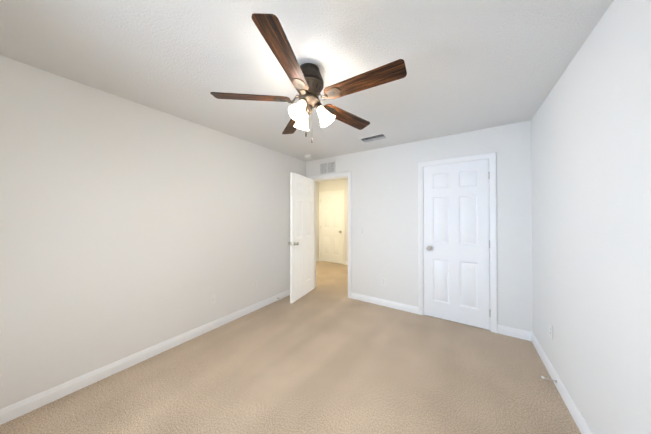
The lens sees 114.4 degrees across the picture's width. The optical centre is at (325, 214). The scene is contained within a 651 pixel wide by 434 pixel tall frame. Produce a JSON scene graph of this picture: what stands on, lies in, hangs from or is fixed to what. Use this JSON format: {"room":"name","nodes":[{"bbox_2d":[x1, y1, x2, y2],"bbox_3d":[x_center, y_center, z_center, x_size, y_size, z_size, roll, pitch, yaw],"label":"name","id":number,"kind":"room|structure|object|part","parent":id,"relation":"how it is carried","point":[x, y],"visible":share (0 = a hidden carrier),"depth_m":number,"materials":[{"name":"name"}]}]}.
{"room":"empty bedroom","nodes":[
{"label":"empty bedroom","id":0,"kind":"room"},
{"bbox_2d":[0,55,305,408],"bbox_3d":[-1.573,0.169,2.332,0.120,2.420,4.176,0,-1,34],"label":"wall","id":1,"kind":"structure","parent":0,"point":[128,227],"depth_m":1.82,"materials":[{"name":"white paint"}]},
{"bbox_2d":[0,289,289,424],"bbox_3d":[-1.478,1.331,2.330,0.030,0.095,4.056,0,-1,34],"label":"baseboard","id":2,"kind":"structure","parent":1,"relation":"attached to","point":[21,408],"depth_m":1.79,"materials":[{"name":"white wood"}]},
{"bbox_2d":[210,294,215,304],"bbox_3d":[-1.357,1.026,2.530,0.013,0.115,0.070,0,-1,34],"label":"outlet","id":3,"kind":"object","parent":1,"relation":"attached to","point":[212,299],"visible":1,"depth_m":2.53,"materials":[{"name":"white plastic"}]},
{"bbox_2d":[0,261,580,433],"bbox_3d":[-0.093,1.432,2.674,4.596,0.100,6.400,0,-1,34],"label":"floor","id":4,"kind":"structure","parent":0,"point":[326,355],"depth_m":1.71,"materials":[{"name":"carpet"}]},
{"bbox_2d":[0,0,612,181],"bbox_3d":[-0.093,-1.088,2.698,4.596,0.100,6.400,0,-1,34],"label":"ceiling","id":5,"kind":"structure","parent":0,"point":[472,65],"depth_m":1.38,"materials":[{"name":"white paint"}]},
{"bbox_2d":[210,13,406,142],"bbox_3d":[-0.080,-0.783,1.500,1.243,0.532,1.283,0,-1,34],"label":"ceiling fan","id":6,"kind":"object","parent":5,"relation":"hanging from","point":[306,79],"depth_m":1.38,"materials":[{"name":"brown wood"}]},
{"bbox_3d":[-0.137,-0.713,1.496,0.348,0.144,0.326,0,-1,34],"label":"ceiling fan shade","id":7,"kind":"part","parent":6,"relation":"part of","materials":[{"name":"white glass"}]},
{"bbox_2d":[358,133,388,142],"bbox_3d":[0.646,-1.032,2.831,0.360,0.010,0.210,0,-1,34],"label":"ceiling vent","id":8,"kind":"object","parent":5,"relation":"in","point":[375,137],"visible":1,"depth_m":2.81,"materials":[{"name":"white metal"}]},
{"bbox_2d":[316,182,318,257],"bbox_3d":[-0.773,0.200,5.712,0.120,2.420,2.104,0,-1,34],"label":"wall","id":9,"kind":"structure","parent":0,"point":[317,219],"depth_m":6.40,"materials":[{"name":"white paint"}]},
{"bbox_2d":[319,179,347,261],"bbox_3d":[0.741,0.202,5.899,2.200,2.420,0.120,0,-1,34],"label":"wall","id":10,"kind":"structure","parent":0,"point":[335,185],"depth_m":5.97,"materials":[{"name":"white paint"}]},
{"bbox_2d":[321,193,342,263],"bbox_3d":[0.182,0.386,6.218,0.764,2.038,0.182,0,-1,34],"label":"hall door","id":11,"kind":"structure","parent":10,"relation":"in","point":[331,227],"depth_m":6.19,"materials":[{"name":"white"}]},
{"bbox_2d":[319,190,344,264],"bbox_3d":[0.170,0.356,6.194,0.894,2.117,0.018,0,-1,34],"label":"door frame","id":12,"kind":"structure","parent":10,"relation":"attached to","point":[337,191],"depth_m":6.13,"materials":[{"name":"white wood"}]},
{"bbox_2d":[306,120,532,331],"bbox_3d":[0.928,0.177,3.252,3.277,2.420,0.120,0,-1,34],"label":"wall","id":13,"kind":"structure","parent":0,"point":[384,198],"depth_m":2.97,"materials":[{"name":"white paint"}]},
{"bbox_2d":[288,172,313,302],"bbox_3d":[-0.381,0.362,3.610,0.182,2.038,0.749,0,-1,25],"label":"entry door","id":14,"kind":"structure","parent":13,"relation":"in","point":[301,243],"depth_m":3.53,"materials":[{"name":"white wood"}]},
{"bbox_2d":[319,160,335,174],"bbox_3d":[0.032,-0.845,3.778,0.345,0.225,0.010,0,-1,34],"label":"air vent","id":15,"kind":"object","parent":13,"relation":"in","point":[328,167],"visible":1,"depth_m":3.77,"materials":[{"name":"white metal"}]},
{"bbox_2d":[309,171,350,297],"bbox_3d":[0.093,0.334,3.793,0.879,2.117,0.138,0,-1,34],"label":"door frame","id":16,"kind":"structure","parent":13,"relation":"attached to","point":[348,174],"depth_m":3.57,"materials":[{"name":"white wood"}]},
{"bbox_2d":[381,277,385,285],"bbox_3d":[0.885,1.017,3.196,0.070,0.115,0.008,0,-1,34],"label":"outlet","id":17,"kind":"object","parent":13,"relation":"attached to","point":[383,281],"visible":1,"depth_m":3.19,"materials":[{"name":"white plastic"}]},
{"bbox_2d":[351,292,417,313],"bbox_3d":[0.861,1.340,3.205,1.040,0.095,0.014,0,-1,34],"label":"baseboard","id":18,"kind":"structure","parent":13,"relation":"attached to","point":[392,304],"depth_m":3.17,"materials":[{"name":"white wood"}]},
{"bbox_2d":[423,159,490,329],"bbox_3d":[1.668,0.353,2.711,0.724,2.038,0.182,0,-1,34],"label":"closet door","id":19,"kind":"structure","parent":13,"relation":"in","point":[456,243],"depth_m":2.68,"materials":[{"name":"white wood"}]},
{"bbox_2d":[418,152,497,332],"bbox_3d":[1.688,0.349,2.748,0.756,2.068,0.120,0,-1,34],"label":"door frame","id":20,"kind":"structure","parent":13,"relation":"attached to","point":[423,233],"depth_m":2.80,"materials":[{"name":"white wood"}]},
{"bbox_2d":[531,0,650,433],"bbox_3d":[1.192,0.153,0.573,0.120,2.420,4.296,0,-1,34],"label":"wall","id":21,"kind":"structure","parent":0,"point":[591,192],"depth_m":1.14,"materials":[{"name":"white paint"}]},
{"bbox_2d":[497,325,592,433],"bbox_3d":[1.016,1.316,0.679,0.301,0.095,4.056,0,-1,34],"label":"baseboard","id":22,"kind":"structure","parent":21,"relation":"attached to","point":[579,420],"depth_m":1.72,"materials":[{"name":"white wood"}]},
{"bbox_2d":[549,323,552,339],"bbox_3d":[1.929,0.999,1.795,0.008,0.115,0.070,0,-1,34],"label":"outlet","id":23,"kind":"object","parent":21,"relation":"attached to","point":[551,331],"visible":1,"depth_m":1.78,"materials":[{"name":"white plastic"}]}
]}

